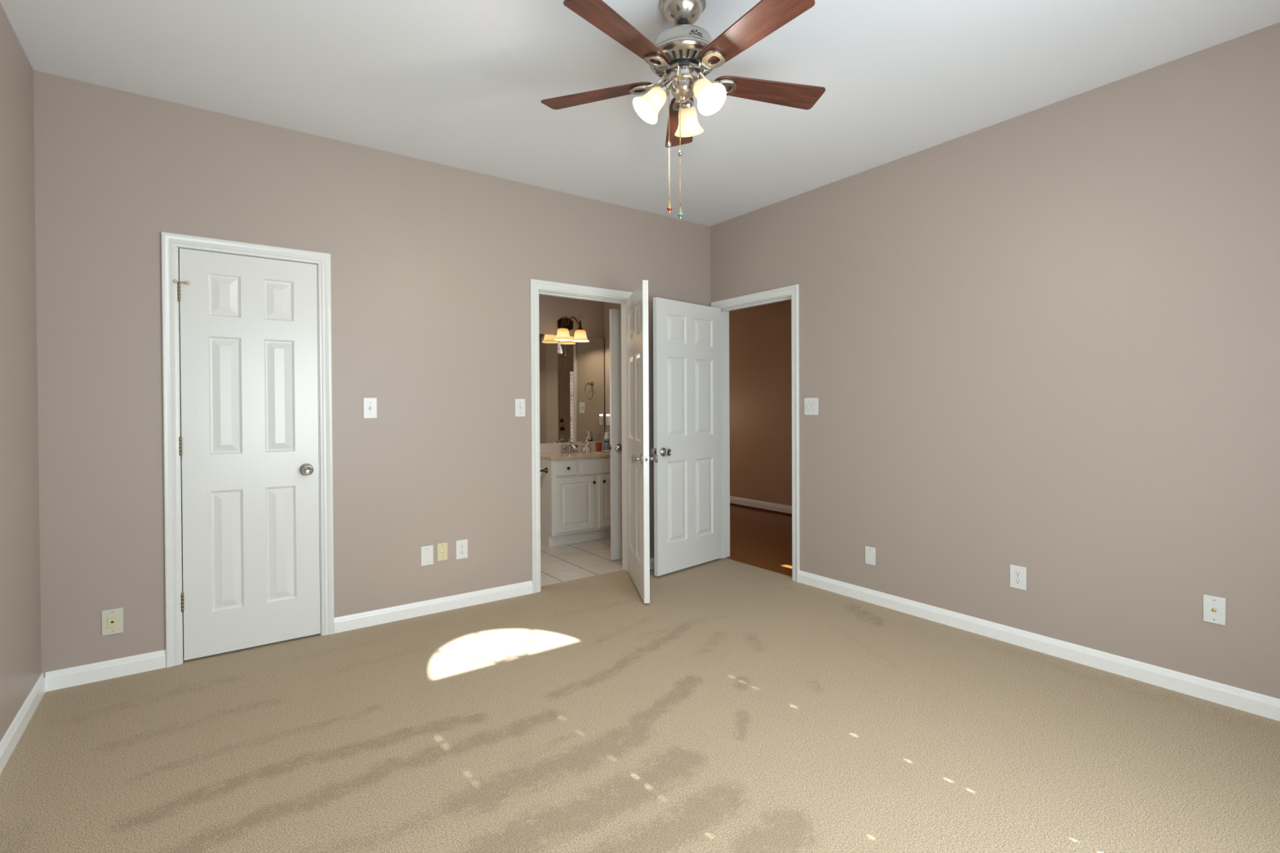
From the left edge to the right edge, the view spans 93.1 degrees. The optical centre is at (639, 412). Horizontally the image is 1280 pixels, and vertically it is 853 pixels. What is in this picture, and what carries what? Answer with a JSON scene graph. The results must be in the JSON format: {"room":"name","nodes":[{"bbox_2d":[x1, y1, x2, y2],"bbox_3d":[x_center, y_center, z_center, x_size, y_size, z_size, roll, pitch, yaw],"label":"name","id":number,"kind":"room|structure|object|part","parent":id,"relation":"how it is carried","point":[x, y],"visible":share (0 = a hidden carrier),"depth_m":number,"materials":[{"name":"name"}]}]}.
{"room":"empty bedroom","nodes":[
{"label":"empty bedroom","id":0,"kind":"room"},
{"bbox_2d":[0,2,41,741],"bbox_3d":[-1.456,-0.123,0.937,0.100,2.734,4.200,-1,1,-36],"label":"wall","id":1,"kind":"structure","parent":0,"point":[20,661],"depth_m":2.37,"materials":[{"name":"beige paint"}]},
{"bbox_2d":[0,672,45,774],"bbox_3d":[-1.466,1.201,1.068,0.014,0.083,3.987,-1,1,-36],"label":"baseboard","id":2,"kind":"structure","parent":1,"relation":"attached to","point":[10,740],"depth_m":2.32,"materials":[{"name":"white wood"}]},
{"bbox_2d":[33,70,711,676],"bbox_3d":[-1.107,-0.150,3.860,4.101,2.734,0.120,-1,1,-36],"label":"wall","id":3,"kind":"structure","parent":0,"point":[433,264],"depth_m":3.38,"materials":[{"name":"beige paint"}]},
{"bbox_2d":[44,649,165,692],"bbox_3d":[-2.458,1.192,2.802,0.420,0.083,0.014,-1,1,-36],"label":"baseboard","id":4,"kind":"structure","parent":3,"relation":"attached to","point":[125,666],"depth_m":2.79,"materials":[{"name":"white wood"}]},
{"bbox_2d":[101,607,123,635],"bbox_3d":[-2.447,0.973,2.812,0.077,0.117,0.010,-1,1,-36],"label":"wall plate","id":5,"kind":"object","parent":3,"relation":"attached to","point":[112,620],"visible":1,"depth_m":2.81,"materials":[{"name":"white plastic"}]},
{"bbox_2d":[172,248,319,660],"bbox_3d":[-2.017,0.207,3.147,0.632,2.018,0.163,-1,1,-36],"label":"door","id":6,"kind":"structure","parent":3,"relation":"in","point":[248,442],"depth_m":3.12,"materials":[{"name":"white wood"}]},
{"bbox_3d":[-1.788,0.311,3.255,0.066,0.066,0.068,-1,1,-36],"label":"knob","id":7,"kind":"part","parent":6,"relation":"part of","materials":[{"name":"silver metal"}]},
{"bbox_2d":[160,231,334,667],"bbox_3d":[-2.030,0.180,3.180,0.733,2.096,0.138,-1,1,-36],"label":"door frame","id":8,"kind":"structure","parent":3,"relation":"attached to","point":[171,242],"depth_m":2.96,"materials":[{"name":"white wood"}]},
{"bbox_2d":[363,397,377,418],"bbox_3d":[-1.539,-0.023,3.461,0.073,0.119,0.020,-1,1,-36],"label":"light switch","id":9,"kind":"object","parent":3,"relation":"attached to","point":[370,404],"visible":1,"depth_m":3.46,"materials":[{"name":"white plastic"}]},
{"bbox_2d":[421,545,433,566],"bbox_3d":[-1.284,0.866,3.658,0.074,0.117,0.007,-1,1,-36],"label":"blank wall plate","id":10,"kind":"object","parent":3,"relation":"attached to","point":[427,552],"visible":1,"depth_m":3.66,"materials":[{"name":"white plastic"}]},
{"bbox_2d":[333,580,533,633],"bbox_3d":[-1.208,1.178,3.710,1.200,0.083,0.014,-1,1,-36],"label":"baseboard","id":11,"kind":"structure","parent":3,"relation":"attached to","point":[355,621],"depth_m":3.65,"materials":[{"name":"white wood"}]},
{"bbox_2d":[436,542,447,561],"bbox_3d":[-1.207,0.855,3.708,0.064,0.108,0.016,-1,1,-36],"label":"wall plate","id":12,"kind":"object","parent":3,"relation":"attached to","point":[442,548],"visible":1,"depth_m":3.71,"materials":[{"name":"beige plastic"}]},
{"bbox_2d":[455,539,467,559],"bbox_3d":[-1.111,0.857,3.783,0.075,0.118,0.008,-1,1,-36],"label":"power outlet","id":13,"kind":"object","parent":3,"relation":"attached to","point":[461,546],"visible":1,"depth_m":3.78,"materials":[{"name":"white plastic"}]},
{"bbox_2d":[459,550,464,555],"bbox_3d":[-1.110,0.876,3.781,0.034,0.027,0.002,-1,1,-36],"label":"receptacle","id":14,"kind":"object","parent":13,"relation":"attached to","point":[461,552],"depth_m":3.78,"materials":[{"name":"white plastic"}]},
{"bbox_2d":[459,543,464,548],"bbox_3d":[-1.110,0.838,3.780,0.034,0.027,0.002,-1,1,-36],"label":"receptacle","id":15,"kind":"object","parent":13,"relation":"attached to","point":[461,545],"depth_m":3.78,"materials":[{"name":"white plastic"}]},
{"bbox_2d":[515,398,525,417],"bbox_3d":[-0.789,-0.029,4.005,0.073,0.119,0.020,-1,1,-36],"label":"light switch","id":16,"kind":"object","parent":3,"relation":"attached to","point":[519,403],"visible":1,"depth_m":4.00,"materials":[{"name":"white plastic"}]},
{"bbox_2d":[529,279,632,593],"bbox_3d":[-0.403,0.158,4.369,0.895,2.102,0.150,-1,1,-36],"label":"door frame","id":17,"kind":"structure","parent":3,"relation":"attached to","point":[535,284],"depth_m":4.09,"materials":[{"name":"white wood"}]},
{"bbox_2d":[609,309,622,559],"bbox_3d":[0.089,0.178,5.031,0.724,2.018,0.163,0,1,-23],"label":"door","id":18,"kind":"structure","parent":3,"relation":"in","point":[615,419],"depth_m":4.89,"materials":[{"name":"white wood"}]},
{"bbox_3d":[-0.161,0.289,4.872,0.066,0.066,0.068,0,1,-23],"label":"knob","id":19,"kind":"part","parent":18,"relation":"part of","materials":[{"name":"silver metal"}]},
{"bbox_2d":[626,280,657,603],"bbox_3d":[-0.021,0.184,4.161,0.163,2.018,0.781,0,0,-9],"label":"door","id":20,"kind":"structure","parent":3,"relation":"in","point":[638,458],"depth_m":3.98,"materials":[{"name":"white wood"}]},
{"bbox_3d":[-0.017,0.297,3.836,0.068,0.066,0.066,0,0,-9],"label":"knob","id":21,"kind":"part","parent":20,"relation":"part of","materials":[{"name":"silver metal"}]},
{"bbox_3d":[0.039,0.297,3.784,0.023,0.058,0.002,0,0,-9],"label":"latch plate","id":22,"kind":"part","parent":20,"relation":"part of","materials":[{"name":"white metal"}]},
{"bbox_3d":[0.077,0.296,3.851,0.068,0.066,0.066,0,0,-9],"label":"knob","id":23,"kind":"part","parent":20,"relation":"part of","materials":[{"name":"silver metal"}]},
{"bbox_2d":[649,557,654,569],"bbox_3d":[0.295,1.161,4.801,0.725,0.083,0.014,-1,1,-36],"label":"baseboard","id":24,"kind":"structure","parent":3,"relation":"attached to","point":[651,560],"depth_m":4.65,"materials":[{"name":"white wood"}]},
{"bbox_2d":[538,294,604,443],"bbox_3d":[-1.396,-0.162,5.553,2.820,2.734,0.100,-1,1,-36],"label":"wall","id":25,"kind":"structure","parent":0,"point":[551,308],"depth_m":6.02,"materials":[{"name":"beige paint"}]},
{"bbox_2d":[554,315,589,342],"bbox_3d":[-0.673,-0.809,5.875,0.366,0.239,0.223,-1,1,-36],"label":"vanity light","id":26,"kind":"object","parent":25,"relation":"attached to","point":[565,325],"visible":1,"depth_m":5.87,"materials":[{"name":"white glass"}]},
{"bbox_3d":[-0.736,-0.744,5.801,0.176,0.110,0.176,-1,1,-36],"label":"lamp shade","id":27,"kind":"part","parent":26,"relation":"part of","materials":[{"name":"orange glass"}]},
{"bbox_3d":[-0.653,-0.888,5.919,0.146,0.082,0.034,0,1,18],"label":"arm","id":28,"kind":"part","parent":26,"relation":"part of","materials":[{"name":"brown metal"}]},
{"bbox_3d":[-0.582,-0.746,5.913,0.176,0.110,0.176,-1,1,-36],"label":"lamp shade","id":29,"kind":"part","parent":26,"relation":"part of","materials":[{"name":"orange glass"}]},
{"bbox_2d":[539,440,604,453],"bbox_3d":[-0.716,0.346,5.974,0.890,0.092,0.018,-1,1,-36],"label":"backsplash","id":30,"kind":"structure","parent":25,"relation":"attached to","point":[544,447],"depth_m":5.91,"materials":[{"name":"stone"}]},
{"bbox_2d":[539,333,604,443],"bbox_3d":[-0.723,-0.227,5.974,0.886,1.047,0.007,-1,1,-36],"label":"wall mirror","id":31,"kind":"object","parent":25,"relation":"attached to","point":[572,374],"visible":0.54,"depth_m":6.00,"materials":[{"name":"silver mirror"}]},
{"bbox_2d":[604,302,621,438],"bbox_3d":[0.126,-0.171,5.713,0.170,2.734,1.430,-1,1,-36],"label":"wall","id":32,"kind":"structure","parent":0,"point":[607,306],"depth_m":6.19,"materials":[{"name":"beige paint"}]},
{"bbox_2d":[606,413,609,425],"bbox_3d":[-0.323,0.078,6.183,0.008,0.117,0.075,-1,1,-36],"label":"power outlet","id":33,"kind":"object","parent":32,"relation":"attached to","point":[607,415],"visible":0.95,"depth_m":6.18,"materials":[{"name":"white plastic"}]},
{"bbox_2d":[0,558,1279,852],"bbox_3d":[0.087,1.224,2.373,4.059,0.001,4.300,-1,1,-36],"label":"floor","id":34,"kind":"structure","parent":0,"point":[741,708],"depth_m":2.26,"materials":[{"name":"beige carpet"}]},
{"bbox_2d":[0,0,1279,226],"bbox_3d":[0.120,-1.558,2.149,4.101,0.100,4.320,-1,1,-36],"label":"ceiling","id":35,"kind":"structure","parent":0,"point":[462,84],"depth_m":2.68,"materials":[{"name":"paint"}]},
{"bbox_2d":[541,0,825,219],"bbox_3d":[0.177,-1.103,2.210,1.107,0.813,1.066,-1,1,-36],"label":"ceiling fan","id":36,"kind":"object","parent":35,"relation":"hanging from","point":[682,54],"visible":1,"depth_m":2.17,"materials":[{"name":"brown wood"}]},
{"bbox_3d":[-0.162,-1.232,2.357,0.450,0.006,0.128,0,12,20],"label":"blade","id":37,"kind":"part","parent":36,"relation":"part of","materials":[{"name":"brown wood"}]},
{"bbox_3d":[-0.051,-1.229,1.970,0.128,0.006,0.450,14,9,37],"label":"blade","id":38,"kind":"part","parent":36,"relation":"part of","materials":[{"name":"brown wood"}]},
{"bbox_3d":[0.050,-1.135,2.213,0.115,0.101,0.115,40,-9,-11],"label":"lamp shade","id":39,"kind":"part","parent":36,"relation":"part of","materials":[{"name":"white glass"}]},
{"bbox_2d":[657,81,671,96],"bbox_3d":[0.084,-1.182,2.223,0.056,0.059,0.051,-1,1,-36],"label":"socket","id":40,"kind":"object","parent":36,"relation":"attached to","point":[662,90],"depth_m":2.20,"materials":[{"name":"silver metal"}]},
{"bbox_3d":[0.112,-1.005,2.260,0.011,0.407,0.003,0,1,23],"label":"pull chain","id":41,"kind":"part","parent":36,"relation":"part of","materials":[{"name":"gold metal"}]},
{"bbox_3d":[0.172,-1.236,2.582,0.128,0.006,0.450,-11,0,2],"label":"blade","id":42,"kind":"part","parent":36,"relation":"part of","materials":[{"name":"brown wood"}]},
{"bbox_3d":[0.145,-0.994,2.186,0.004,0.480,0.012,0,0,12],"label":"pull chain","id":43,"kind":"part","parent":36,"relation":"part of","materials":[{"name":"gold metal"}]},
{"bbox_2d":[680,98,693,108],"bbox_3d":[0.177,-1.183,2.318,0.053,0.059,0.051,-1,1,-36],"label":"socket","id":44,"kind":"object","parent":36,"relation":"attached to","point":[688,104],"depth_m":2.30,"materials":[{"name":"silver metal"}]},
{"bbox_3d":[0.186,-1.137,2.352,0.115,0.101,0.115,0,40,13],"label":"lamp shade","id":45,"kind":"part","parent":36,"relation":"part of","materials":[{"name":"white glass"}]},
{"bbox_2d":[691,76,702,88],"bbox_3d":[0.208,-1.183,2.181,0.051,0.059,0.057,-1,1,-36],"label":"socket","id":46,"kind":"object","parent":36,"relation":"attached to","point":[695,81],"depth_m":2.15,"materials":[{"name":"silver metal"}]},
{"bbox_3d":[0.234,-1.132,2.150,0.038,0.048,0.038,-1,-39,-39],"label":"bulb","id":47,"kind":"part","parent":36,"relation":"part of","materials":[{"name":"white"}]},
{"bbox_3d":[0.232,-1.136,2.152,0.115,0.101,0.115,-1,-39,-39],"label":"lamp shade","id":48,"kind":"part","parent":36,"relation":"part of","materials":[{"name":"white glass"}]},
{"bbox_3d":[0.351,-1.231,1.956,0.128,0.006,0.450,13,-7,-33],"label":"blade","id":49,"kind":"part","parent":36,"relation":"part of","materials":[{"name":"brown wood"}]},
{"bbox_3d":[0.488,-1.235,2.334,0.450,0.006,0.128,0,-11,-16],"label":"blade","id":50,"kind":"part","parent":36,"relation":"part of","materials":[{"name":"brown wood"}]},
{"bbox_2d":[540,505,791,586],"bbox_3d":[-0.106,1.248,5.508,4.630,0.100,5.600,-1,1,-36],"label":"floor","id":51,"kind":"structure","parent":0,"point":[760,539],"depth_m":5.22,"materials":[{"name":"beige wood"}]},
{"bbox_2d":[540,456,610,547],"bbox_3d":[-0.554,0.807,5.768,0.878,0.782,0.545,-1,1,-36],"label":"vanity cabinet","id":52,"kind":"object","parent":51,"relation":"on","point":[575,493],"visible":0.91,"depth_m":5.47,"materials":[{"name":"white paint"}]},
{"bbox_2d":[540,467,547,473],"bbox_3d":[-0.908,0.519,5.419,0.100,0.052,0.176,-1,1,-36],"label":"toilet paper holder","id":53,"kind":"object","parent":52,"relation":"attached to","point":[545,470],"visible":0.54,"depth_m":5.38,"materials":[{"name":"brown metal"}]},
{"bbox_3d":[-0.660,0.503,5.400,0.212,0.130,0.018,-1,1,-36],"label":"drawer","id":54,"kind":"part","parent":52,"relation":"part of","materials":[{"name":"white paint"}]},
{"bbox_3d":[-0.582,0.827,5.458,0.397,0.488,0.018,-1,1,-36],"label":"cabinet door","id":55,"kind":"part","parent":52,"relation":"part of","materials":[{"name":"white paint"}]},
{"bbox_2d":[539,449,610,460],"bbox_3d":[-0.568,0.458,5.772,0.890,0.130,0.520,-1,1,-36],"label":"countertop","id":56,"kind":"structure","parent":52,"relation":"on","point":[555,455],"depth_m":5.57,"materials":[{"name":"stone"}]},
{"bbox_2d":[560,439,578,453],"bbox_3d":[-0.651,0.326,5.819,0.170,0.134,0.152,-1,1,-36],"label":"faucet","id":57,"kind":"object","parent":56,"relation":"on","point":[570,445],"visible":1,"depth_m":5.82,"materials":[{"name":"silver metal"}]},
{"bbox_3d":[-0.724,0.348,5.821,0.054,0.065,0.051,-1,1,-36],"label":"handle","id":58,"kind":"part","parent":57,"relation":"part of","materials":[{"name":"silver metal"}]},
{"bbox_3d":[-0.651,0.337,5.819,0.044,0.095,0.152,-1,1,-36],"label":"spout","id":59,"kind":"part","parent":57,"relation":"part of","materials":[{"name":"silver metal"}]},
{"bbox_2d":[560,452,600,454],"bbox_3d":[-0.551,0.458,5.743,0.410,0.130,0.300,-1,1,-36],"label":"sink","id":60,"kind":"object","parent":56,"relation":"in","point":[575,453],"depth_m":5.88,"materials":[{"name":"stone"}]},
{"bbox_2d":[582,437,591,453],"bbox_3d":[-0.507,0.317,5.827,0.067,0.149,0.062,0,1,25],"label":"soap dispenser","id":61,"kind":"object","parent":56,"relation":"on","point":[586,445],"visible":1,"depth_m":5.81,"materials":[{"name":"ceramic"}]},
{"bbox_2d":[595,442,602,451],"bbox_3d":[-0.410,0.347,6.049,0.064,0.085,0.064,-1,1,-36],"label":"tumbler","id":62,"kind":"object","parent":56,"relation":"on","point":[598,445],"visible":1,"depth_m":6.03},
{"bbox_2d":[603,431,609,450],"bbox_3d":[-0.331,0.295,6.059,0.066,0.188,0.073,-1,1,-36],"label":"bottle","id":63,"kind":"object","parent":56,"relation":"on","point":[606,440],"visible":0.86,"depth_m":6.04,"materials":[{"name":"white plastic"}]},
{"bbox_3d":[-0.230,0.823,5.714,0.377,0.488,0.018,-1,1,-36],"label":"cabinet door","id":64,"kind":"part","parent":52,"relation":"part of","materials":[{"name":"white paint"}]},
{"bbox_2d":[728,299,791,506],"bbox_3d":[1.801,-0.190,6.886,0.100,2.734,5.600,-1,1,-36],"label":"wall","id":65,"kind":"structure","parent":0,"point":[760,336],"depth_m":7.27,"materials":[{"name":"beige paint"}]},
{"bbox_2d":[729,496,791,515],"bbox_3d":[1.696,1.127,6.940,0.030,0.108,5.400,-1,1,-36],"label":"baseboard","id":66,"kind":"structure","parent":65,"relation":"attached to","point":[735,501],"depth_m":7.26,"materials":[{"name":"white wood"}]},
{"bbox_3d":[1.690,1.169,6.936,0.016,0.024,5.400,-1,1,-36],"label":"shoe moulding","id":67,"kind":"part","parent":66,"relation":"part of","materials":[{"name":"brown wood"}]},
{"bbox_2d":[710,22,1279,698],"bbox_3d":[1.835,-0.161,3.401,0.120,2.734,4.320,-1,1,-36],"label":"wall","id":68,"kind":"structure","parent":0,"point":[1045,340],"depth_m":2.97,"materials":[{"name":"beige paint"}]},
{"bbox_2d":[650,297,722,576],"bbox_3d":[0.381,0.176,4.660,0.779,2.018,0.163,-1,1,-45],"label":"door","id":69,"kind":"structure","parent":68,"relation":"in","point":[687,346],"depth_m":4.62,"materials":[{"name":"white wood"}]},
{"bbox_3d":[0.188,0.291,4.401,0.066,0.066,0.068,-1,1,-45],"label":"knob","id":70,"kind":"part","parent":69,"relation":"part of","materials":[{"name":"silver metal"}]},
{"bbox_2d":[711,284,799,582],"bbox_3d":[0.906,0.149,4.674,0.144,2.102,0.894,-1,1,-36],"label":"door frame","id":71,"kind":"structure","parent":68,"relation":"attached to","point":[793,291],"depth_m":4.57,"materials":[{"name":"white wood"}]},
{"bbox_2d":[804,397,818,414],"bbox_3d":[1.179,-0.039,4.188,0.020,0.119,0.117,-1,1,-36],"label":"light switch","id":72,"kind":"object","parent":68,"relation":"attached to","point":[811,404],"visible":1,"depth_m":4.19,"materials":[{"name":"white plastic"}]},
{"bbox_2d":[865,546,875,565],"bbox_3d":[1.455,0.908,3.832,0.007,0.112,0.072,-1,1,-36],"label":"blank wall plate","id":73,"kind":"object","parent":68,"relation":"attached to","point":[869,551],"visible":1,"depth_m":3.83,"materials":[{"name":"white plastic"}]},
{"bbox_2d":[1009,564,1026,591],"bbox_3d":[1.957,0.857,3.140,0.008,0.119,0.078,-1,1,-36],"label":"power outlet","id":74,"kind":"object","parent":68,"relation":"attached to","point":[1017,574],"visible":1,"depth_m":3.14,"materials":[{"name":"white plastic"}]},
{"bbox_2d":[1013,577,1021,584],"bbox_3d":[1.955,0.876,3.139,0.002,0.027,0.034,-1,1,-36],"label":"receptacle","id":75,"kind":"object","parent":74,"relation":"attached to","point":[1016,580],"depth_m":3.14,"materials":[{"name":"white plastic"}]},
{"bbox_2d":[1013,570,1021,577],"bbox_3d":[1.955,0.837,3.138,0.002,0.027,0.034,-1,1,-36],"label":"receptacle","id":76,"kind":"object","parent":74,"relation":"attached to","point":[1016,573],"depth_m":3.14,"materials":[{"name":"white plastic"}]},
{"bbox_2d":[798,570,1279,721],"bbox_3d":[2.028,1.167,3.041,0.014,0.083,3.075,-1,1,-36],"label":"baseboard","id":77,"kind":"structure","parent":68,"relation":"attached to","point":[1248,701],"depth_m":2.94,"materials":[{"name":"white wood"}]},
{"bbox_2d":[1203,594,1226,626],"bbox_3d":[2.395,0.827,2.529,0.016,0.114,0.070,-1,1,-36],"label":"wall plate","id":78,"kind":"object","parent":68,"relation":"attached to","point":[1214,607],"visible":1,"depth_m":2.53,"materials":[{"name":"white plastic"}]}
]}

